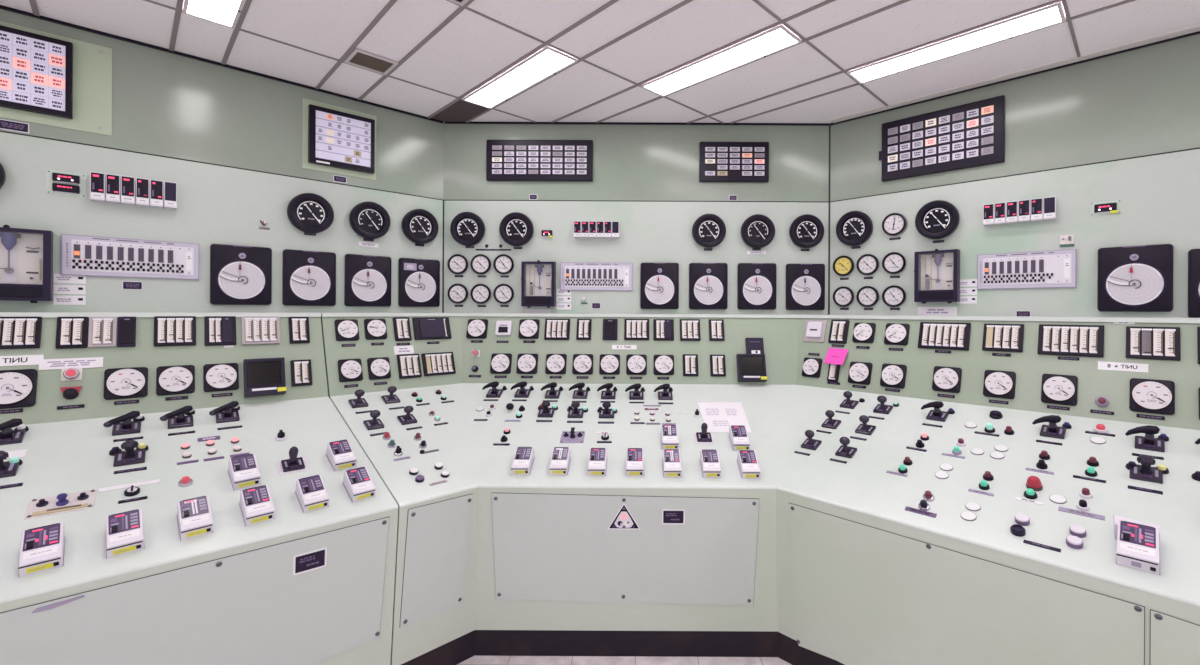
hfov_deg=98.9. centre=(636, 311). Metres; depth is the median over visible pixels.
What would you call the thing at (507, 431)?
lamp
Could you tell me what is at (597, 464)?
station
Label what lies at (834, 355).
sticky note
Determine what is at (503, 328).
instrument
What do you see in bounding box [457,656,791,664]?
floor
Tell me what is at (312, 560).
placard
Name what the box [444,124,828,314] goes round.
wall
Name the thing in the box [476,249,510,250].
nameplate
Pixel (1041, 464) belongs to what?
lamp
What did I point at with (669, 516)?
placard
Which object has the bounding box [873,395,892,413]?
switch
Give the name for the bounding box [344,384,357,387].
nameplate
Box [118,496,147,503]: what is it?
nameplate
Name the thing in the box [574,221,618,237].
bank
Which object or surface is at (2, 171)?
gauge
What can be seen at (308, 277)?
recorder
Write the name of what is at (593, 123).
trim
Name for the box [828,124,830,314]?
trim
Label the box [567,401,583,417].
switch
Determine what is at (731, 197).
nameplate
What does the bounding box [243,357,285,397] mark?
display unit
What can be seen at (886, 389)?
nameplate
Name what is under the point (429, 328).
recorder
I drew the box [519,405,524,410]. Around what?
lamp
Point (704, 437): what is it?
switch
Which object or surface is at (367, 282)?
recorder
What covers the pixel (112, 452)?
lamp
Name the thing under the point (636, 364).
meter
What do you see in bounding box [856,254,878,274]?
pressure gauge
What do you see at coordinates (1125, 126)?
wall
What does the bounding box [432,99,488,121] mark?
ceiling panel
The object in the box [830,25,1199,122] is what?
trim
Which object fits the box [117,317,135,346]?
box
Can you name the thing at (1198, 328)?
meter
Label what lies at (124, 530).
station
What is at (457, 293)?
pressure gauge
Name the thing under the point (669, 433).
station
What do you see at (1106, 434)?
nameplate
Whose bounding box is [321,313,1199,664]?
control console
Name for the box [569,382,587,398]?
switch
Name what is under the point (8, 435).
switch
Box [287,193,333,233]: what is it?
gauge
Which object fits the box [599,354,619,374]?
meter
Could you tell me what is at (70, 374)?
light
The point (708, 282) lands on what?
recorder
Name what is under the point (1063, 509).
nameplate
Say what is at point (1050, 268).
control panel
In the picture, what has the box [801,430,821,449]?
switch
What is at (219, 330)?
meter
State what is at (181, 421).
switch
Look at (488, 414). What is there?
lamp
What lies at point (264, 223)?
hook
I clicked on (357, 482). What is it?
station
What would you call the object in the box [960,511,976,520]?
cover
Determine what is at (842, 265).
pressure gauge
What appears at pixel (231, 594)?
control console
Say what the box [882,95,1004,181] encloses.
annunciator
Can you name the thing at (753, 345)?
holder
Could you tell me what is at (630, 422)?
nameplate
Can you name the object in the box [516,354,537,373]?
meter
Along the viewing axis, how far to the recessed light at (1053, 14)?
2.59 m
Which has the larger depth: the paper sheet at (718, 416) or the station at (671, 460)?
the paper sheet at (718, 416)
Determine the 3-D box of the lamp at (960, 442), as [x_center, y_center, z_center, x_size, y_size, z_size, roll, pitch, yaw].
[1.481,0.597,2.339,0.037,0.036,0.037,0,0,37]
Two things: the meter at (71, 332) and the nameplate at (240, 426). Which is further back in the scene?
the nameplate at (240, 426)
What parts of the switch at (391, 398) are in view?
plate, knob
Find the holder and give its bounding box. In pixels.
[745,338,763,353]
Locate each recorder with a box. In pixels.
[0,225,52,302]
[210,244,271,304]
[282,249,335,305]
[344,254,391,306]
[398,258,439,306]
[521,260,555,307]
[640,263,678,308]
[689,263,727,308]
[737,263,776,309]
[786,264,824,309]
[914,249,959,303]
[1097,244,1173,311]
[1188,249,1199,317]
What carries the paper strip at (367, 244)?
attached to the wall at (230, 140)
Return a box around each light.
[61,368,82,380]
[182,0,245,28]
[462,46,577,108]
[472,350,479,356]
[641,24,801,96]
[847,2,1065,83]
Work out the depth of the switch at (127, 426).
2.15 m
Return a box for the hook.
[259,220,269,229]
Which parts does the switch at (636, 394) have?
handle, post, plate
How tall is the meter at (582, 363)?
0.129 m
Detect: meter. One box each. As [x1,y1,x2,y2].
[0,317,41,348]
[0,369,37,408]
[55,317,88,348]
[88,317,116,347]
[103,367,147,399]
[154,316,195,346]
[156,365,194,395]
[203,363,238,391]
[204,316,235,345]
[241,316,279,344]
[288,317,309,343]
[290,359,311,386]
[334,319,358,340]
[338,358,362,381]
[364,319,386,339]
[367,357,390,379]
[393,317,411,340]
[397,354,421,378]
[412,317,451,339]
[421,352,455,375]
[466,319,487,338]
[490,353,511,373]
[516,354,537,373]
[518,319,539,338]
[544,319,569,339]
[545,354,566,373]
[572,354,592,373]
[576,319,591,339]
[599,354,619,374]
[624,319,648,339]
[626,354,646,374]
[653,319,673,340]
[654,355,673,374]
[680,319,700,340]
[683,354,698,375]
[709,319,724,340]
[710,355,725,376]
[802,357,821,377]
[827,364,839,381]
[828,320,849,343]
[848,361,872,384]
[852,323,875,342]
[880,363,906,388]
[884,323,909,344]
[918,322,970,350]
[932,366,961,392]
[982,324,1023,351]
[983,370,1015,398]
[1037,324,1103,357]
[1041,374,1077,405]
[1126,326,1180,360]
[1129,378,1174,414]
[1197,327,1199,363]
[1198,387,1199,419]
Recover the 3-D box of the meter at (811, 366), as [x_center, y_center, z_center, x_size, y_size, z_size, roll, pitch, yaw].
[1.111,0.357,3.259,0.118,0.122,0.061,0,0,45]
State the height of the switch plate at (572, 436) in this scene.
0.068 m
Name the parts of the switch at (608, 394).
handle, post, plate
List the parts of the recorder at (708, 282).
pen arm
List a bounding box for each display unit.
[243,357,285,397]
[736,354,766,381]
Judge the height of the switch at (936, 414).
0.096 m
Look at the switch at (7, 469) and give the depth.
1.81 m
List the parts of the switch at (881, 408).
knob, plate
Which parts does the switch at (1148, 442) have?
handle, post, plate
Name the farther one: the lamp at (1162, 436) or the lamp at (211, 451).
the lamp at (211, 451)
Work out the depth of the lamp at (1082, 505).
1.83 m
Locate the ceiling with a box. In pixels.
[0,0,1199,123]
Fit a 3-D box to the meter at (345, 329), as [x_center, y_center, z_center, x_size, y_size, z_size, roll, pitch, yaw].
[-1.652,0.106,2.920,0.061,0.122,0.118,0,0,45]
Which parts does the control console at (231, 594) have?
paper strip, push button, paper strip, instrument panel, access panel, selector knob, knob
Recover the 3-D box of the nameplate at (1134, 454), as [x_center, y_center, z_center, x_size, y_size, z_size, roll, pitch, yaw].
[1.993,0.565,1.998,0.088,0.008,0.014,0,0,45]
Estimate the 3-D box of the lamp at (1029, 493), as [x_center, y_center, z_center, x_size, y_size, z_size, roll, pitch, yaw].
[1.503,0.694,1.956,0.042,0.035,0.041,0,0,37]
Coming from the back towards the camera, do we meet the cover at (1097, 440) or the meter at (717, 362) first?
the meter at (717, 362)
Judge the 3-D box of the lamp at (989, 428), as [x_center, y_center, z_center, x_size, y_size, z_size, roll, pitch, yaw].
[1.643,0.541,2.384,0.042,0.043,0.041,0,0,37]
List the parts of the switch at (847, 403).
knob, plate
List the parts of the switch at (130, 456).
plate, knob, post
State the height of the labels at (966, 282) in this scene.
0.149 m
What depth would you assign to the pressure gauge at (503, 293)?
3.73 m
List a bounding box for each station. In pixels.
[18,522,65,577]
[106,508,144,558]
[177,495,213,540]
[228,453,260,489]
[239,485,274,526]
[295,474,328,512]
[326,439,356,470]
[342,466,375,501]
[511,447,534,474]
[549,447,570,474]
[588,448,606,475]
[626,448,643,475]
[661,424,678,449]
[662,449,681,477]
[700,449,720,477]
[729,425,749,450]
[737,450,760,478]
[1113,515,1159,574]
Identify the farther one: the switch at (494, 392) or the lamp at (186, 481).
the switch at (494, 392)
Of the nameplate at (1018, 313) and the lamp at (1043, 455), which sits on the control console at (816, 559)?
the lamp at (1043, 455)
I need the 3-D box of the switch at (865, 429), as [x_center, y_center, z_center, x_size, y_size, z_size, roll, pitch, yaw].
[1.175,0.578,2.631,0.080,0.095,0.079,0,0,45]
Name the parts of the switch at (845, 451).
knob, post, plate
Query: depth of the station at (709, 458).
2.46 m
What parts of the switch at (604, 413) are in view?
plate, knob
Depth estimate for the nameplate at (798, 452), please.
2.57 m
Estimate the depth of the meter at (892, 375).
2.90 m
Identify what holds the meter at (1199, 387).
on the control console at (816, 559)
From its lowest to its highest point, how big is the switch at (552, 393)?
0.097 m
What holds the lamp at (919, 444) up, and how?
attached to the control console at (816, 559)
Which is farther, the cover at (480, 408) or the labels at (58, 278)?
the cover at (480, 408)
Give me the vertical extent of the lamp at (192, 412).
0.032 m
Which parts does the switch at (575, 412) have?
plate, knob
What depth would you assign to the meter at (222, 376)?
2.48 m
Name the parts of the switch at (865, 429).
knob, plate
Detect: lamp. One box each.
[9,457,22,464]
[14,424,28,431]
[109,447,121,455]
[133,414,144,421]
[136,443,148,450]
[178,476,192,486]
[181,443,189,449]
[182,452,191,458]
[185,410,194,414]
[206,440,214,445]
[208,448,216,454]
[231,437,238,443]
[233,445,241,451]
[382,432,390,439]
[387,440,395,447]
[413,433,421,440]
[419,440,426,448]
[486,411,491,416]
[489,404,495,409]
[501,435,507,441]
[504,428,510,433]
[516,412,521,417]
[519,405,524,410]
[898,464,907,473]
[903,457,912,465]
[916,440,924,447]
[918,500,929,510]
[920,432,928,440]
[923,491,934,501]
[947,408,954,413]
[952,446,961,454]
[956,438,965,446]
[979,480,989,489]
[983,471,993,480]
[984,423,994,432]
[1004,426,1013,434]
[1024,488,1036,498]
[1036,460,1047,468]
[1039,450,1049,459]
[1062,422,1071,428]
[1076,499,1089,511]
[1079,488,1092,498]
[1085,466,1096,476]
[1087,457,1098,466]
[1093,424,1107,432]
[1126,461,1135,469]
[1157,464,1168,473]
[1158,434,1168,441]
[1191,471,1199,480]
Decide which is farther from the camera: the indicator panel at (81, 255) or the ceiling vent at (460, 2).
the indicator panel at (81, 255)
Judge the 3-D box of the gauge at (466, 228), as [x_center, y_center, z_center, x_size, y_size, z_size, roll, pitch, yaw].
[-1.230,-0.601,3.721,0.244,0.244,0.058,0,0,0]
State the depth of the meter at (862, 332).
3.09 m
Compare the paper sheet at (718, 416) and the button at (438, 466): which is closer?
the button at (438, 466)
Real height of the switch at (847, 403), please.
0.095 m
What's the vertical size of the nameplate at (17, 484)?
0.008 m
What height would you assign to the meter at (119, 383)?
0.133 m
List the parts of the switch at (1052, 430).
handle, post, plate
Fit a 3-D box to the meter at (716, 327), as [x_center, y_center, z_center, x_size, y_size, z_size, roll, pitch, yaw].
[0.530,0.124,3.408,0.100,0.141,0.061,0,0,0]
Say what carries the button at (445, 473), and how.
on the control console at (816, 559)
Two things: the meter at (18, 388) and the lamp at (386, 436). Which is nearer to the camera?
the meter at (18, 388)
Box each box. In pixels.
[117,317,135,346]
[603,319,617,339]
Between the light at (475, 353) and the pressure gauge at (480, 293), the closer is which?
the light at (475, 353)
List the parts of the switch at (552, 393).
handle, post, plate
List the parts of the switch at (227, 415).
handle, post, plate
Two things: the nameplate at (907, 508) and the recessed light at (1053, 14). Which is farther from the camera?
the recessed light at (1053, 14)
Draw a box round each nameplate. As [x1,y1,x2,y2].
[0,119,28,132]
[0,408,22,413]
[0,483,22,488]
[57,404,84,409]
[113,436,142,441]
[114,400,138,404]
[114,467,146,473]
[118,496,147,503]
[122,281,142,289]
[166,396,187,400]
[168,431,194,435]
[177,460,198,464]
[198,436,219,441]
[204,456,223,460]
[212,393,232,396]
[217,425,241,429]
[230,452,249,456]
[333,175,346,182]
[342,344,354,346]
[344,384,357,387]
[355,410,371,413]
[370,432,384,435]
[374,382,386,384]
[393,456,410,460]
[406,426,422,429]
[424,449,438,453]
[429,480,447,485]
[471,340,482,342]
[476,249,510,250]
[483,399,498,400]
[493,443,509,445]
[505,420,520,421]
[529,194,536,199]
[536,420,551,421]
[567,421,582,422]
[577,376,587,378]
[592,303,600,308]
[597,441,611,442]
[598,422,613,423]
[630,422,644,423]
[643,405,660,406]
[658,402,672,403]
[729,195,736,200]
[794,451,809,455]
[816,430,831,433]
[827,381,839,384]
[830,458,846,463]
[850,436,866,440]
[852,385,865,388]
[856,346,869,348]
[868,416,884,419]
[885,388,899,391]
[886,470,907,476]
[889,348,902,350]
[905,506,936,517]
[906,446,926,451]
[922,423,942,427]
[935,350,950,352]
[938,394,954,397]
[941,453,964,458]
[968,489,993,496]
[974,431,998,436]
[989,399,1008,403]
[992,353,1010,356]
[1015,497,1042,504]
[1016,311,1030,315]
[1023,540,1060,551]
[1025,467,1053,474]
[1036,440,1061,444]
[1047,405,1069,410]
[1058,356,1078,359]
[1058,506,1104,520]
[1073,475,1105,482]
[1085,431,1114,436]
[1090,409,1113,414]
[1128,485,1162,494]
[1132,453,1163,459]
[1136,414,1164,419]
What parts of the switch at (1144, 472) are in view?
post, plate, knob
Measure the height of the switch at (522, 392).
0.097 m
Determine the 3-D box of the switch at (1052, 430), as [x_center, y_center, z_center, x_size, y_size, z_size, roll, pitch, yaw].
[1.828,0.503,2.273,0.083,0.096,0.114,0,0,-45]
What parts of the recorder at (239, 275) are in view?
pen arm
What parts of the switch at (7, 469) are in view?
post, knob, plate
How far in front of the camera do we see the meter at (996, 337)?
2.60 m
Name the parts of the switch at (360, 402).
plate, knob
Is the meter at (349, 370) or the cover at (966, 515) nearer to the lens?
the cover at (966, 515)
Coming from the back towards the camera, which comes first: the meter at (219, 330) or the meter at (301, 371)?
the meter at (301, 371)
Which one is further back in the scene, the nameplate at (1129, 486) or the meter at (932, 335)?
the meter at (932, 335)
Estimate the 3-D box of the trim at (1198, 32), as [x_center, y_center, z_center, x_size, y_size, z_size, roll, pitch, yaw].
[3.299,-1.357,1.955,5.192,0.014,0.012,0,0,43]
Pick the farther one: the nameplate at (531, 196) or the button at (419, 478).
the nameplate at (531, 196)
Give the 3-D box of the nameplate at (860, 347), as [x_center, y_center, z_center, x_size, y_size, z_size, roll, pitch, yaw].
[1.363,0.217,3.088,0.078,0.015,0.008,0,0,45]
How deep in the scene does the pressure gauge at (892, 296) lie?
3.42 m
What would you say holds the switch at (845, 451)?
on the control console at (816, 559)
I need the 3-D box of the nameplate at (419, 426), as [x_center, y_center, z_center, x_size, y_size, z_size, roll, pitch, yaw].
[-1.167,0.612,2.683,0.014,0.008,0.080,0,0,45]
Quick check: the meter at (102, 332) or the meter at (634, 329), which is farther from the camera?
the meter at (634, 329)
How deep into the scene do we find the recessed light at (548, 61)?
3.00 m
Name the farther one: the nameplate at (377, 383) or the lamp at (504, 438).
the nameplate at (377, 383)
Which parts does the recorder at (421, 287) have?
pen arm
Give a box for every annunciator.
[0,21,111,135]
[302,98,376,179]
[486,140,592,181]
[699,142,768,181]
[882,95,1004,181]
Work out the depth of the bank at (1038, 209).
2.93 m
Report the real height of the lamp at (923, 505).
0.039 m
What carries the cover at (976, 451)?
on the control console at (816, 559)
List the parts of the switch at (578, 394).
handle, post, plate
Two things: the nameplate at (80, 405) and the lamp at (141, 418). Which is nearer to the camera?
the nameplate at (80, 405)
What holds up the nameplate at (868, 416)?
on the control console at (816, 559)
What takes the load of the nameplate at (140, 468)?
attached to the control console at (231, 594)
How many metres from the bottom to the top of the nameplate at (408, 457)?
0.008 m
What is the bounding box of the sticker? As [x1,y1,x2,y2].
[608,504,639,528]
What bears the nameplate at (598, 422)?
on the control console at (816, 559)
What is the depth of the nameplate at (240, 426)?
2.33 m
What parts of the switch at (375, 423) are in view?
post, plate, knob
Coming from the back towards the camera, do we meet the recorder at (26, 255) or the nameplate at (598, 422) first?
the nameplate at (598, 422)
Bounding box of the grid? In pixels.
[29,0,1135,123]
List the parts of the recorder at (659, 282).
pen arm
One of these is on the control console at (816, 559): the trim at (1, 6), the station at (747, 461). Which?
the station at (747, 461)
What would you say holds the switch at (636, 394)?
on the control console at (816, 559)
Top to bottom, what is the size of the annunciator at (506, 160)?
0.295 m
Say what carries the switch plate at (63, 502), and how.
attached to the control console at (231, 594)
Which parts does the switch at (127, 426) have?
handle, post, plate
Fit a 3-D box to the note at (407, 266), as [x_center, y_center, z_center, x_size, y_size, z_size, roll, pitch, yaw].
[-1.574,-0.311,3.555,0.085,0.050,0.001,0,0,-43]
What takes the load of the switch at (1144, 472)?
on the control console at (816, 559)
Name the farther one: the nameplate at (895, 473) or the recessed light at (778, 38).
the recessed light at (778, 38)
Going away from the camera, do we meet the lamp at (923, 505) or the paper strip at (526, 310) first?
the lamp at (923, 505)
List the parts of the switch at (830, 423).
knob, plate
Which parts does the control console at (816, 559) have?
selector knob, access panel, selector knob, access panel, selector knob, instrument panel, access panel, selector knob, knob, push button, push button, push button, push button, push button, push button, access panel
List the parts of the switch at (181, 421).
handle, post, plate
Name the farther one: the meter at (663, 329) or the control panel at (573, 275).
the control panel at (573, 275)
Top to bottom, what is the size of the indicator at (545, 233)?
0.051 m
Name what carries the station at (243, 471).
on the control console at (231, 594)
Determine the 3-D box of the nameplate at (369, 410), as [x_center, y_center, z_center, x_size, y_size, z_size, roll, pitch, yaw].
[-1.442,0.531,2.705,0.014,0.008,0.080,0,0,45]
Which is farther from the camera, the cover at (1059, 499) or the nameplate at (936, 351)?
the nameplate at (936, 351)
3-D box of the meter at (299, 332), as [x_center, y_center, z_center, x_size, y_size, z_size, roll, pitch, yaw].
[-1.825,0.101,2.767,0.091,0.143,0.062,0,0,-42]
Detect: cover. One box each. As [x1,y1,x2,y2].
[476,406,483,410]
[935,471,948,478]
[940,463,952,470]
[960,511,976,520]
[964,422,976,427]
[965,502,980,510]
[970,448,983,454]
[990,452,1003,458]
[994,445,1007,451]
[1049,494,1066,503]
[1090,437,1105,443]
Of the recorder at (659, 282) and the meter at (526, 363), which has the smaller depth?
the meter at (526, 363)
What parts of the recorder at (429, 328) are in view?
blanking plate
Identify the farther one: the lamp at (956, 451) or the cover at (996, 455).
the lamp at (956, 451)
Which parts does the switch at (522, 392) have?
handle, plate, post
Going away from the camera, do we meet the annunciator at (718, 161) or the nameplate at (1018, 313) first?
the nameplate at (1018, 313)
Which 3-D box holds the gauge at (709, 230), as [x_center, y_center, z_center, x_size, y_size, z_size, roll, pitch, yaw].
[0.524,-0.586,3.721,0.244,0.244,0.058,0,0,0]
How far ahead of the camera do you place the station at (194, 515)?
1.78 m
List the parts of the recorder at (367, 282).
pen arm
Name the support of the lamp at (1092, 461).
on the control console at (816, 559)
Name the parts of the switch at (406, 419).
plate, knob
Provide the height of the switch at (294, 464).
0.104 m
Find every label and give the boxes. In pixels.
[0,355,43,365]
[6,449,26,458]
[394,345,413,354]
[612,345,636,348]
[1098,361,1147,372]
[1113,322,1134,323]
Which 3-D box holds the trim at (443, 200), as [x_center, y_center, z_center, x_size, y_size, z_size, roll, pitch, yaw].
[-1.419,-0.397,3.773,0.012,0.839,0.054,0,0,0]
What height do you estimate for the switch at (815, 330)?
0.144 m
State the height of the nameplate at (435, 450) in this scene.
0.008 m
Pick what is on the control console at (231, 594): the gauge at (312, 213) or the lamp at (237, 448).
the lamp at (237, 448)
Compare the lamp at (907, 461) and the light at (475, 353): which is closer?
the lamp at (907, 461)
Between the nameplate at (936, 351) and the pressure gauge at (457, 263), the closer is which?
the nameplate at (936, 351)
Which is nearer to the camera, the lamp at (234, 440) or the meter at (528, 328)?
the lamp at (234, 440)
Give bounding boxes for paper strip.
[359,241,377,247]
[525,309,550,312]
[747,251,765,253]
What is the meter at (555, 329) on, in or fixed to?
on the control console at (816, 559)
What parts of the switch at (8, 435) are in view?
post, handle, plate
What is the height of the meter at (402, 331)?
0.143 m
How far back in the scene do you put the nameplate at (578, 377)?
3.31 m
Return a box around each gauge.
[0,163,5,188]
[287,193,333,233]
[349,201,390,238]
[401,209,438,243]
[447,254,467,273]
[447,284,467,303]
[450,212,484,245]
[470,254,490,273]
[470,284,490,303]
[493,254,513,273]
[493,284,513,303]
[499,212,533,245]
[692,214,725,247]
[741,214,774,247]
[789,214,823,247]
[833,256,853,275]
[833,286,853,306]
[836,211,872,245]
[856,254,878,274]
[856,286,878,306]
[882,213,907,236]
[882,252,905,273]
[882,285,905,306]
[915,200,959,238]
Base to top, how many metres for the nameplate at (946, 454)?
0.008 m
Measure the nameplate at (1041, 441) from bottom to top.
0.008 m
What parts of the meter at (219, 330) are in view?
blanking plate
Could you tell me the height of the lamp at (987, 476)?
0.036 m
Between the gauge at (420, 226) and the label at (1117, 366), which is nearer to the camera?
the label at (1117, 366)
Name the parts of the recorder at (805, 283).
pen arm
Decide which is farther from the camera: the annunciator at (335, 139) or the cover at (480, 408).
the annunciator at (335, 139)
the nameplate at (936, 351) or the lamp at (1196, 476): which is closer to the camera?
the lamp at (1196, 476)
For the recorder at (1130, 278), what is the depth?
2.62 m
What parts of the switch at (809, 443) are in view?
knob, plate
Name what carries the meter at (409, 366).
on the control console at (816, 559)
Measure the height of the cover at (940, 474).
0.023 m
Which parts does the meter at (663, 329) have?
blanking plate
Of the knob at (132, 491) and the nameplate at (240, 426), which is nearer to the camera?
the knob at (132, 491)
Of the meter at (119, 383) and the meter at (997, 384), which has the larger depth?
the meter at (997, 384)
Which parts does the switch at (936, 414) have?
handle, post, plate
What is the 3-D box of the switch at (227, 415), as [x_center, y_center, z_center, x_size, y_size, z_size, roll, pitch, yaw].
[-1.922,0.465,2.383,0.110,0.092,0.089,0,0,-42]
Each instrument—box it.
[495,321,511,335]
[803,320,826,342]
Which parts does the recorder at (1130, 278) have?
pen arm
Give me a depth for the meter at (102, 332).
2.27 m
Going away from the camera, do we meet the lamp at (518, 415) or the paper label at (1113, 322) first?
the paper label at (1113, 322)
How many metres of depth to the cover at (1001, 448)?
2.24 m
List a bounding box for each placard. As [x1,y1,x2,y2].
[293,547,326,574]
[662,509,684,524]
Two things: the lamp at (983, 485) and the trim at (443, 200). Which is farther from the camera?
the trim at (443, 200)
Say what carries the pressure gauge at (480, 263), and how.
attached to the wall at (646, 177)
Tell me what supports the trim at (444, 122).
attached to the wall at (230, 140)
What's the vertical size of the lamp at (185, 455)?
0.023 m
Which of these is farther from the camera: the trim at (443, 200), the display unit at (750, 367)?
the trim at (443, 200)
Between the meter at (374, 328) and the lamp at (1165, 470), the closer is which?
the lamp at (1165, 470)
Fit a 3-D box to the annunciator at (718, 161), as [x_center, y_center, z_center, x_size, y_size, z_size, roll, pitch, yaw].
[0.708,-1.090,3.733,0.503,0.288,0.035,0,0,0]
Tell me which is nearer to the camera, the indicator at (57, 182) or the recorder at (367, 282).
the indicator at (57, 182)
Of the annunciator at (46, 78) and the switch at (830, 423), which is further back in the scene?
the switch at (830, 423)
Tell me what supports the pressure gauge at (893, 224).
attached to the wall at (1125, 126)
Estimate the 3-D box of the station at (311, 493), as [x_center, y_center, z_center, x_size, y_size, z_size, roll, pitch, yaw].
[-1.294,0.722,2.042,0.143,0.110,0.087,0,0,44]
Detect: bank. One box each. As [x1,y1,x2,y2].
[90,171,176,208]
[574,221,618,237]
[983,196,1056,225]
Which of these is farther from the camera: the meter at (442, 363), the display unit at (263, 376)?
the meter at (442, 363)
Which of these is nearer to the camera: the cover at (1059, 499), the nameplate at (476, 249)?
the cover at (1059, 499)
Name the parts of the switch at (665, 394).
handle, post, plate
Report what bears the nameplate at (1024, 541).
attached to the control console at (816, 559)
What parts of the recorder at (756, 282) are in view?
pen arm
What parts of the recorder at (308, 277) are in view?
pen arm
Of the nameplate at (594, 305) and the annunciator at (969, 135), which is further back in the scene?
the nameplate at (594, 305)
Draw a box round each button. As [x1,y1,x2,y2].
[409,468,417,474]
[415,475,423,482]
[434,463,442,469]
[441,470,448,477]
[472,366,477,371]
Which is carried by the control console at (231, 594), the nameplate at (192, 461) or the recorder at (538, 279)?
the nameplate at (192, 461)
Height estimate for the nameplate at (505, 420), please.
0.008 m
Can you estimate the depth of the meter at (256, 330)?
2.65 m
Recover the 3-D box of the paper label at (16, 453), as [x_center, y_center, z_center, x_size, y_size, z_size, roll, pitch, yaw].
[-2.336,0.530,1.887,0.110,0.018,0.047,0,0,-42]
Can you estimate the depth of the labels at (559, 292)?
3.75 m
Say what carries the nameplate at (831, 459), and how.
on the control console at (816, 559)
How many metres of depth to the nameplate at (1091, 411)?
2.27 m
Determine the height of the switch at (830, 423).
0.095 m
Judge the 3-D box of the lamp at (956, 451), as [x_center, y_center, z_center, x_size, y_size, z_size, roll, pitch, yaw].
[1.433,0.622,2.295,0.037,0.036,0.037,0,0,-37]
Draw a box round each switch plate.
[24,489,96,519]
[560,427,584,442]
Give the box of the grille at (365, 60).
[349,52,392,72]
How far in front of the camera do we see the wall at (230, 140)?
2.82 m
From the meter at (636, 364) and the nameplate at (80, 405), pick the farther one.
the meter at (636, 364)
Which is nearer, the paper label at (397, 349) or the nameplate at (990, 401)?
the nameplate at (990, 401)
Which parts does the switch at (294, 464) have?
post, plate, backing plate, handle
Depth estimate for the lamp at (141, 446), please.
2.07 m
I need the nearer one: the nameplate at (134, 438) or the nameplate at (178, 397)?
the nameplate at (134, 438)
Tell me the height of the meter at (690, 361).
0.139 m
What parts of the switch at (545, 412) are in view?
knob, plate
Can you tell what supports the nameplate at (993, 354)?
on the control console at (816, 559)
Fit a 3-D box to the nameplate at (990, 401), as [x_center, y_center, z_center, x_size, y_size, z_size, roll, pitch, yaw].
[1.797,0.449,2.544,0.080,0.015,0.008,0,0,45]
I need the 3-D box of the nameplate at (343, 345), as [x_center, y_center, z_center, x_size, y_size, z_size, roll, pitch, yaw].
[-1.638,0.192,2.908,0.008,0.015,0.070,0,0,45]
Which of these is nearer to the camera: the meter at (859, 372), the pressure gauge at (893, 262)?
the meter at (859, 372)
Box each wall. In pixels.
[0,9,443,312]
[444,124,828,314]
[830,34,1199,317]
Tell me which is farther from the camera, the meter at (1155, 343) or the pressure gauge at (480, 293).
the pressure gauge at (480, 293)
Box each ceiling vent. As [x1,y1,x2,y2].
[344,48,397,74]
[449,0,468,5]
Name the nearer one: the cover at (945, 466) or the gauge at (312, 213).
the cover at (945, 466)
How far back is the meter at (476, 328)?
3.39 m
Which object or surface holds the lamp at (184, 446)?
on the control console at (231, 594)
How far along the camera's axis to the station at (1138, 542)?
1.60 m
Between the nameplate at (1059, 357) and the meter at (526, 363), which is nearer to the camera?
the nameplate at (1059, 357)
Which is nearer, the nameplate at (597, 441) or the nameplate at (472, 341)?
the nameplate at (597, 441)
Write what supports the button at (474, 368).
on the control console at (816, 559)
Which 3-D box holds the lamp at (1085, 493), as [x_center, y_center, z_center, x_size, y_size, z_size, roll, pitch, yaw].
[1.657,0.670,1.890,0.037,0.038,0.037,0,0,37]
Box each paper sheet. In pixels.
[697,402,751,432]
[918,307,956,315]
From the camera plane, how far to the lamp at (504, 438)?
2.70 m
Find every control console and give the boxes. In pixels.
[0,312,397,664]
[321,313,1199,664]
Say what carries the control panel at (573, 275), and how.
attached to the wall at (646, 177)
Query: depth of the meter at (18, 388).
2.06 m
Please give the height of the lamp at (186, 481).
0.036 m
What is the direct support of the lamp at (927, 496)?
on the control console at (816, 559)
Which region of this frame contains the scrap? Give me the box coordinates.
[32,595,84,612]
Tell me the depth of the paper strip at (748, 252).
3.75 m
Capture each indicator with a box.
[46,170,85,197]
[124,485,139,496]
[542,230,552,237]
[601,433,608,439]
[1090,199,1121,215]
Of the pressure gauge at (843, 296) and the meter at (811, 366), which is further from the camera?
the pressure gauge at (843, 296)
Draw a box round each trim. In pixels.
[0,5,443,123]
[442,200,444,312]
[443,122,444,199]
[445,122,828,125]
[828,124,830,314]
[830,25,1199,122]
[830,31,1199,124]
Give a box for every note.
[404,263,416,270]
[824,348,848,364]
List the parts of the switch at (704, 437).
plate, backing plate, handle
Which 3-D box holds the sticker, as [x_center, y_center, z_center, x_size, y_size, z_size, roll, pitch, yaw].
[-0.061,0.954,2.388,0.156,0.129,0.015,0,0,0]
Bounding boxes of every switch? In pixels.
[0,419,25,444]
[0,451,19,477]
[56,493,68,505]
[103,411,140,435]
[113,440,145,466]
[160,406,193,428]
[209,401,239,422]
[277,446,308,474]
[348,389,367,407]
[363,410,384,429]
[381,386,399,403]
[397,406,416,424]
[482,381,502,397]
[511,381,530,397]
[538,401,554,417]
[541,382,560,398]
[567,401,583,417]
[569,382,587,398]
[597,383,615,398]
[599,402,613,417]
[625,383,643,399]
[654,384,672,399]
[693,423,714,443]
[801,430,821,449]
[821,410,840,428]
[835,437,856,458]
[840,391,858,408]
[855,415,875,434]
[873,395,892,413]
[921,401,948,421]
[1032,415,1065,438]
[1060,234,1073,246]
[1125,425,1164,451]
[1129,455,1162,483]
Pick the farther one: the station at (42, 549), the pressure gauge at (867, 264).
the pressure gauge at (867, 264)
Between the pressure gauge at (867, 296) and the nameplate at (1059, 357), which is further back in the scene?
the pressure gauge at (867, 296)
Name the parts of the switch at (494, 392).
handle, post, plate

